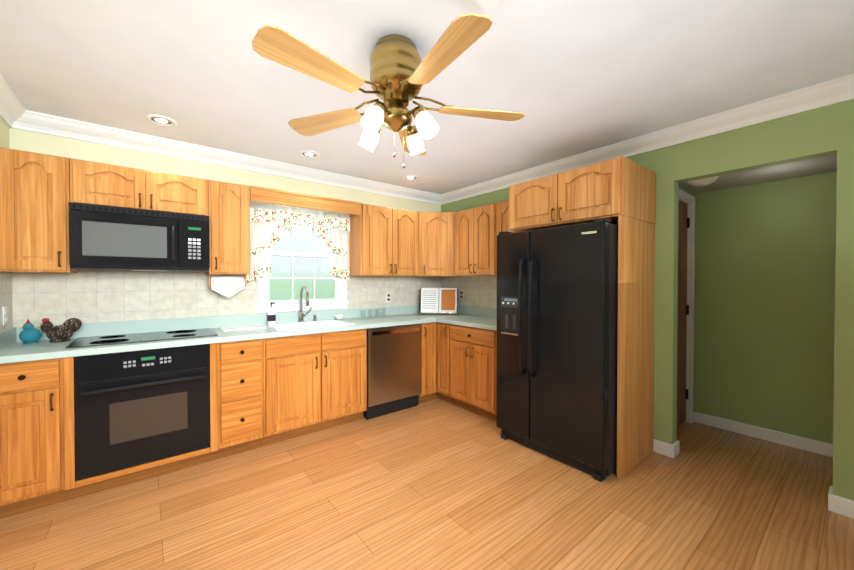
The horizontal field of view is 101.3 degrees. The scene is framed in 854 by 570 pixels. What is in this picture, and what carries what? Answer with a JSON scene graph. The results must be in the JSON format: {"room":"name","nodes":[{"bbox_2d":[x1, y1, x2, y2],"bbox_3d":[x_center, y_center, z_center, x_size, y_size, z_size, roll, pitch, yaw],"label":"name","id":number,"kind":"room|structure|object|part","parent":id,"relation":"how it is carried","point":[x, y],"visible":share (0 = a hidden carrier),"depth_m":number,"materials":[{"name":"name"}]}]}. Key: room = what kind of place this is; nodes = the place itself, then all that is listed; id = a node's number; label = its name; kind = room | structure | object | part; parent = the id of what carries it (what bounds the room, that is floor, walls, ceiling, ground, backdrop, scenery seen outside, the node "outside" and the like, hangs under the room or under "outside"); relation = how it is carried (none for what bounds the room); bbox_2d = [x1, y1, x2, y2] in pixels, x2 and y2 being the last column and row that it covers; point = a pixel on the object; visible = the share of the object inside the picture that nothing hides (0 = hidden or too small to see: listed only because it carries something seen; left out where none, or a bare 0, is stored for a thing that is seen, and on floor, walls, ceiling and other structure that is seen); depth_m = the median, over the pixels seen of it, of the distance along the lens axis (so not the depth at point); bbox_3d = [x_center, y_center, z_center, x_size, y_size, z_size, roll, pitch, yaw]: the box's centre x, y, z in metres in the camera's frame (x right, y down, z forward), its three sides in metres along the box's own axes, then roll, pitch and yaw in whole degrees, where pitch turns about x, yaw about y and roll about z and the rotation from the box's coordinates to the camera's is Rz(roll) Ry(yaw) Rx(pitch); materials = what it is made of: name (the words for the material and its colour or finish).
{"room":"kitchen","nodes":[
{"label":"kitchen","id":0,"kind":"room"},
{"bbox_2d":[0,118,9,148],"bbox_3d":[-0.833,0.102,-0.137,0.100,2.420,6.166,-1,1,-39],"label":"wall","id":1,"kind":"structure","parent":0,"point":[4,135],"depth_m":2.21,"materials":[{"name":"yellow paint"}]},
{"bbox_2d":[0,74,31,130],"bbox_3d":[-0.759,-1.055,-0.091,0.088,0.108,6.166,-1,1,-39],"label":"crown molding","id":2,"kind":"structure","parent":1,"relation":"attached to","point":[14,113],"depth_m":2.16,"materials":[{"name":"white wood"}]},
{"bbox_2d":[9,127,440,304],"bbox_3d":[-1.300,0.061,3.505,3.932,2.420,0.100,-1,1,-39],"label":"wall","id":3,"kind":"structure","parent":0,"point":[34,142],"depth_m":2.88,"materials":[{"name":"yellow paint"}]},
{"bbox_2d":[0,147,76,272],"bbox_3d":[-2.488,-0.449,2.249,0.304,0.733,0.348,-1,1,-39],"label":"upper cabinet","id":4,"kind":"object","parent":3,"relation":"attached to","point":[34,209],"visible":0.98,"depth_m":2.14,"materials":[{"name":"brown wood"}]},
{"bbox_2d":[70,158,207,215],"bbox_3d":[-2.072,-0.671,2.581,0.759,0.295,0.348,-1,1,-39],"label":"upper cabinet","id":5,"kind":"object","parent":3,"relation":"attached to","point":[97,183],"visible":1,"depth_m":2.44,"materials":[{"name":"brown wood"}]},
{"bbox_2d":[68,202,209,271],"bbox_3d":[-2.046,-0.312,2.551,0.751,0.416,0.431,-1,1,-39],"label":"microwave","id":6,"kind":"object","parent":5,"relation":"attached to","point":[108,238],"visible":1,"depth_m":2.38,"materials":[{"name":"black"}]},
{"bbox_2d":[204,180,249,274],"bbox_3d":[-1.660,-0.456,2.914,0.294,0.733,0.348,-1,1,-39],"label":"upper cabinet","id":7,"kind":"object","parent":3,"relation":"attached to","point":[229,213],"visible":1,"depth_m":2.80,"materials":[{"name":"brown wood"}]},
{"bbox_2d":[208,274,245,297],"bbox_3d":[-1.679,0.008,2.947,0.274,0.194,0.118,-1,1,-39],"label":"paper towel","id":8,"kind":"object","parent":7,"relation":"attached to","point":[228,286],"visible":1,"depth_m":2.90,"materials":[{"name":"white paper"}]},
{"bbox_2d":[28,110,439,204],"bbox_3d":[-1.246,-1.094,3.415,3.540,0.108,0.088,-1,1,-39],"label":"crown molding","id":9,"kind":"structure","parent":3,"relation":"attached to","point":[43,123],"depth_m":2.91,"materials":[{"name":"white"}]},
{"bbox_2d":[0,270,496,330],"bbox_3d":[-0.779,0.113,2.856,3.731,0.510,1.566,-1,1,-39],"label":"tile backsplash","id":10,"kind":"structure","parent":3,"relation":"attached to","point":[84,296],"depth_m":2.75,"materials":[{"name":"beige tile"}]},
{"bbox_2d":[3,306,6,324],"bbox_3d":[-2.599,0.188,2.160,0.008,0.114,0.070,-1,1,-39],"label":"electrical outlet","id":11,"kind":"object","parent":10,"relation":"attached to","point":[4,315],"visible":1,"depth_m":2.15,"materials":[{"name":"white plastic"}]},
{"bbox_2d":[386,293,390,301],"bbox_3d":[-0.451,0.146,4.110,0.070,0.114,0.008,-1,1,-39],"label":"electrical outlet","id":12,"kind":"object","parent":10,"relation":"attached to","point":[388,297],"visible":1,"depth_m":4.11,"materials":[{"name":"beige plastic"}]},
{"bbox_2d":[460,290,463,299],"bbox_3d":[0.427,0.121,4.317,0.008,0.114,0.070,-1,1,-39],"label":"electrical outlet","id":13,"kind":"object","parent":10,"relation":"attached to","point":[461,294],"visible":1,"depth_m":4.30,"materials":[{"name":"beige plastic"}]},
{"bbox_2d":[254,226,348,312],"bbox_3d":[-1.242,-0.277,3.526,0.930,1.064,0.135,-1,1,-39],"label":"window","id":14,"kind":"structure","parent":3,"relation":"in","point":[339,300],"depth_m":3.50,"materials":[{"name":"white wood"}]},
{"bbox_2d":[246,201,349,281],"bbox_3d":[-1.212,-0.396,3.410,1.005,0.735,0.051,-1,1,-39],"label":"curtain valance","id":15,"kind":"object","parent":14,"relation":"attached to","point":[271,225],"visible":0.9,"depth_m":3.30,"materials":[{"name":"white fabric"}]},
{"bbox_2d":[349,203,418,275],"bbox_3d":[-0.457,-0.467,3.880,0.744,0.733,0.348,-1,1,-39],"label":"upper cabinet","id":16,"kind":"object","parent":3,"relation":"attached to","point":[383,241],"visible":0.92,"depth_m":3.72,"materials":[{"name":"brown wood"}]},
{"bbox_2d":[250,186,361,214],"bbox_3d":[-1.065,-0.763,3.222,1.022,0.125,0.026,-1,1,-39],"label":"valance board","id":17,"kind":"object","parent":16,"relation":"attached to","point":[277,197],"visible":1,"depth_m":3.17,"materials":[{"name":"brown wood"}]},
{"bbox_2d":[0,398,853,569],"bbox_3d":[1.026,1.325,1.369,4.868,0.060,6.366,-1,1,-39],"label":"floor","id":18,"kind":"structure","parent":0,"point":[437,484],"depth_m":1.99,"materials":[{"name":"laminate"}]},
{"bbox_2d":[0,358,67,518],"bbox_3d":[-2.394,0.851,2.146,0.310,0.870,0.648,-1,1,-39],"label":"base cabinet","id":19,"kind":"object","parent":18,"relation":"on","point":[32,468],"visible":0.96,"depth_m":1.95,"materials":[{"name":"brown wood"}]},
{"bbox_2d":[63,343,218,499],"bbox_3d":[-1.982,0.847,2.499,0.771,0.870,0.614,-1,1,-39],"label":"base cabinet","id":20,"kind":"object","parent":18,"relation":"on","point":[90,485],"visible":0.56,"depth_m":2.22,"materials":[{"name":"brown wood"}]},
{"bbox_2d":[74,344,209,480],"bbox_3d":[-1.950,0.780,2.452,0.673,0.726,0.622,-1,1,-39],"label":"wall oven","id":21,"kind":"object","parent":20,"relation":"in","point":[135,408],"visible":0.96,"depth_m":2.22,"materials":[{"name":"black metal"}]},
{"bbox_2d":[217,339,262,458],"bbox_3d":[-1.554,0.844,2.826,0.301,0.870,0.640,-1,1,-39],"label":"drawers","id":22,"kind":"object","parent":18,"relation":"on","point":[240,395],"visible":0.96,"depth_m":2.60,"materials":[{"name":"brown wood"}]},
{"bbox_2d":[261,329,366,446],"bbox_3d":[-1.082,0.839,3.200,0.900,0.870,0.648,-1,1,-39],"label":"base cabinet","id":23,"kind":"object","parent":18,"relation":"on","point":[313,383],"visible":0.98,"depth_m":2.94,"materials":[{"name":"brown wood"}]},
{"bbox_2d":[363,324,420,419],"bbox_3d":[-0.478,0.836,3.675,0.620,0.866,0.578,-1,1,-39],"label":"dishwasher","id":24,"kind":"object","parent":18,"relation":"on","point":[393,368],"visible":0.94,"depth_m":3.43,"materials":[{"name":"silver metal"}]},
{"bbox_2d":[419,322,454,404],"bbox_3d":[0.125,0.830,4.068,0.801,0.870,0.807,-1,1,-39],"label":"base cabinet","id":25,"kind":"object","parent":18,"relation":"on","point":[435,360],"visible":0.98,"depth_m":3.72,"materials":[{"name":"brown wood"}]},
{"bbox_2d":[0,305,435,363],"bbox_3d":[-1.065,0.415,3.216,3.719,0.302,0.640,-1,1,-39],"label":"countertop","id":26,"kind":"structure","parent":25,"relation":"on","point":[13,349],"depth_m":2.77,"materials":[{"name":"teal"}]},
{"bbox_2d":[65,328,217,348],"bbox_3d":[-1.983,0.368,2.503,0.785,0.007,0.480,-1,1,-39],"label":"cooktop","id":27,"kind":"object","parent":26,"relation":"in","point":[128,338],"visible":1,"depth_m":2.44,"materials":[{"name":"black glass"}]},
{"bbox_2d":[219,324,264,331],"bbox_3d":[-1.559,0.361,2.953,0.310,0.011,0.250,-1,1,-39],"label":"cutting board","id":28,"kind":"object","parent":26,"relation":"on","point":[238,328],"visible":1,"depth_m":2.94,"materials":[{"name":"white plastic"}]},
{"bbox_2d":[267,302,275,323],"bbox_3d":[-1.440,0.261,3.243,0.073,0.203,0.072,-1,1,-39],"label":"soap bottle","id":29,"kind":"object","parent":26,"relation":"on","point":[271,316],"visible":0.92,"depth_m":3.22,"materials":[{"name":"white plastic"}]},
{"bbox_2d":[298,286,311,321],"bbox_3d":[-1.145,0.182,3.378,0.131,0.358,0.212,-1,1,-39],"label":"faucet","id":30,"kind":"object","parent":26,"relation":"on","point":[301,314],"visible":1,"depth_m":3.40,"materials":[{"name":"silver metal"}]},
{"bbox_2d":[334,315,343,319],"bbox_3d":[-0.917,0.337,3.655,0.094,0.042,0.094,-1,1,-39],"label":"bowl","id":31,"kind":"object","parent":26,"relation":"on","point":[338,317],"visible":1,"depth_m":3.63,"materials":[{"name":"white ceramic"}]},
{"bbox_2d":[420,288,457,314],"bbox_3d":[0.145,0.193,4.225,0.444,0.316,0.211,0,1,6],"label":"cookbook stand","id":32,"kind":"object","parent":26,"relation":"on","point":[438,301],"visible":1,"depth_m":4.18,"materials":[{"name":"white paper"}]},
{"bbox_2d":[436,305,496,330],"bbox_3d":[0.635,0.329,3.573,0.620,0.139,0.930,-1,1,-39],"label":"countertop","id":33,"kind":"structure","parent":25,"relation":"on","point":[470,316],"depth_m":3.85,"materials":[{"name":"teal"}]},
{"bbox_2d":[450,324,496,421],"bbox_3d":[0.680,0.836,3.513,0.630,0.870,0.750,-1,1,-39],"label":"base cabinet","id":34,"kind":"object","parent":18,"relation":"on","point":[473,369],"visible":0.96,"depth_m":3.36,"materials":[{"name":"brown wood"}]},
{"bbox_2d":[496,218,617,481],"bbox_3d":[1.112,0.420,2.785,0.816,1.717,0.883,-1,1,-39],"label":"refrigerator","id":35,"kind":"object","parent":18,"relation":"on","point":[556,343],"visible":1,"depth_m":2.46,"materials":[{"name":"black metal"}]},
{"bbox_2d":[509,156,655,477],"bbox_3d":[1.211,0.211,2.852,0.632,2.135,0.934,-1,1,-39],"label":"cabinet","id":36,"kind":"object","parent":18,"relation":"on","point":[620,192],"visible":0.98,"depth_m":2.50,"materials":[{"name":"brown wood"}]},
{"bbox_2d":[0,0,853,194],"bbox_3d":[1.026,-1.165,1.341,4.868,0.080,6.366,-1,1,-39],"label":"ceiling","id":37,"kind":"structure","parent":0,"point":[568,78],"depth_m":1.84,"materials":[{"name":"paint"}]},
{"bbox_2d":[145,114,176,126],"bbox_3d":[-1.831,-1.132,2.416,0.180,0.008,0.180,-1,1,-39],"label":"recessed light","id":38,"kind":"object","parent":37,"relation":"in","point":[161,120],"visible":1,"depth_m":2.41,"materials":[{"name":"white"}]},
{"bbox_2d":[298,150,319,157],"bbox_3d":[-1.027,-1.139,3.060,0.180,0.008,0.180,-1,1,-39],"label":"recessed light","id":39,"kind":"object","parent":37,"relation":"in","point":[308,154],"visible":1,"depth_m":3.05,"materials":[{"name":"white metal"}]},
{"bbox_2d":[252,13,524,167],"bbox_3d":[-0.153,-0.843,1.637,1.234,0.570,1.238,-1,1,-39],"label":"ceiling fan","id":40,"kind":"object","parent":37,"relation":"hanging from","point":[402,73],"visible":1,"depth_m":1.56,"materials":[{"name":"brown wood"}]},
{"bbox_3d":[-0.439,-0.855,1.358,0.148,0.006,0.435,-14,-9,42],"label":"blade","id":41,"kind":"part","parent":40,"relation":"part of","materials":[{"name":"brown wood"}]},
{"bbox_3d":[-0.537,-0.861,1.853,0.435,0.006,0.148,0,-10,25],"label":"blade","id":42,"kind":"part","parent":40,"relation":"part of","materials":[{"name":"brown wood"}]},
{"bbox_3d":[-0.097,-0.864,2.100,0.148,0.006,0.435,11,2,6],"label":"blade","id":43,"kind":"part","parent":40,"relation":"part of","materials":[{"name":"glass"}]},
{"bbox_3d":[0.063,-0.855,1.299,0.148,0.006,0.435,-13,7,-29],"label":"blade","id":44,"kind":"part","parent":40,"relation":"part of","materials":[{"name":"brown wood"}]},
{"bbox_3d":[0.274,-0.860,1.757,0.435,0.006,0.148,0,12,-11],"label":"blade","id":45,"kind":"part","parent":40,"relation":"part of","materials":[{"name":"brown wood"}]},
{"bbox_2d":[402,175,418,179],"bbox_3d":[-0.175,-1.147,3.750,0.180,0.008,0.180,-1,1,-39],"label":"recessed light","id":46,"kind":"object","parent":37,"relation":"in","point":[410,177],"visible":0.98,"depth_m":3.74,"materials":[{"name":"white"}]},
{"bbox_2d":[473,0,500,10],"bbox_3d":[0.195,-1.112,0.949,0.675,0.016,0.675,-1,1,-39],"label":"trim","id":47,"kind":"structure","parent":37,"relation":"attached to","point":[487,5],"depth_m":1.38,"materials":[{"name":"white"}]},
{"bbox_2d":[441,99,853,500],"bbox_3d":[2.155,0.075,2.262,0.100,2.420,6.166,-1,1,-39],"label":"wall","id":48,"kind":"structure","parent":0,"point":[819,132],"depth_m":2.23,"materials":[{"name":"green paint"}]},
{"bbox_2d":[415,212,458,276],"bbox_3d":[0.130,-0.471,4.216,0.589,0.733,0.559,-1,1,-39],"label":"upper cabinet","id":49,"kind":"object","parent":48,"relation":"attached to","point":[436,244],"visible":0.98,"depth_m":4.00,"materials":[{"name":"brown wood"}]},
{"bbox_2d":[455,203,496,275],"bbox_3d":[0.599,-0.467,3.843,0.326,0.733,0.606,-1,1,-39],"label":"upper cabinet","id":50,"kind":"object","parent":48,"relation":"attached to","point":[476,241],"visible":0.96,"depth_m":3.73,"materials":[{"name":"brown wood"}]},
{"bbox_2d":[497,200,514,234],"bbox_3d":[0.911,-0.462,3.454,0.326,0.733,0.387,-1,1,-39],"label":"upper cabinet","id":51,"kind":"object","parent":48,"relation":"attached to","point":[503,216],"visible":0.17,"depth_m":3.45,"materials":[{"name":"brown wood"}]},
{"bbox_2d":[440,73,853,204],"bbox_3d":[2.082,-1.080,2.190,0.088,0.108,6.166,-1,1,-39],"label":"crown molding","id":52,"kind":"structure","parent":48,"relation":"attached to","point":[841,89],"depth_m":2.45,"materials":[{"name":"white wood"}]},
{"bbox_2d":[828,491,853,518],"bbox_3d":[3.168,1.252,0.921,0.016,0.095,2.785,-1,1,-39],"label":"baseboard","id":53,"kind":"structure","parent":48,"relation":"attached to","point":[841,505],"depth_m":1.97,"materials":[{"name":"white wood"}]},
{"bbox_2d":[679,186,693,393],"bbox_3d":[2.127,0.066,3.044,0.836,2.420,0.100,-1,1,-39],"label":"wall","id":54,"kind":"structure","parent":0,"point":[686,191],"depth_m":3.20,"materials":[{"name":"green paint"}]},
{"bbox_2d":[677,201,689,427],"bbox_3d":[2.156,0.259,3.010,0.688,2.018,0.132,-1,1,-39],"label":"hall door","id":55,"kind":"structure","parent":54,"relation":"in","point":[683,306],"depth_m":3.16,"materials":[{"name":"brown wood"}]},
{"bbox_2d":[679,189,694,422],"bbox_3d":[2.128,0.234,3.036,0.794,2.085,0.116,-1,1,-39],"label":"door frame","id":56,"kind":"structure","parent":54,"relation":"attached to","point":[690,202],"depth_m":3.22,"materials":[{"name":"white wood"}]},
{"bbox_2d":[679,154,836,193],"bbox_3d":[3.305,-0.848,1.568,0.834,0.040,3.658,-1,1,-39],"label":"ceiling","id":57,"kind":"structure","parent":0,"point":[815,166],"depth_m":2.66,"materials":[{"name":"paint"}]},
{"bbox_2d":[688,176,718,186],"bbox_3d":[2.138,-0.804,2.721,0.208,0.070,0.208,-1,1,-39],"label":"light","id":58,"kind":"object","parent":57,"relation":"attached to","point":[703,182],"visible":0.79,"depth_m":2.68,"materials":[{"name":"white glass"}]},
{"bbox_2d":[694,171,836,443],"bbox_3d":[3.638,0.079,1.910,0.100,2.420,3.760,-1,1,-39],"label":"wall","id":59,"kind":"structure","parent":0,"point":[764,308],"depth_m":2.87,"materials":[{"name":"green paint"}]},
{"bbox_2d":[694,412,832,456],"bbox_3d":[3.624,1.242,1.848,0.016,0.095,3.660,-1,1,-39],"label":"baseboard","id":60,"kind":"structure","parent":59,"relation":"attached to","point":[810,445],"depth_m":2.87,"materials":[{"name":"white wood"}]},
{"label":"outside","id":61,"kind":"structure","parent":0,"visible":0},
{"bbox_2d":[269,225,333,299],"bbox_3d":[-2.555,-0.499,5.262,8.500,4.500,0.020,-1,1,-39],"label":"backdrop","id":62,"kind":"structure","parent":61,"point":[323,286],"depth_m":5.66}
]}

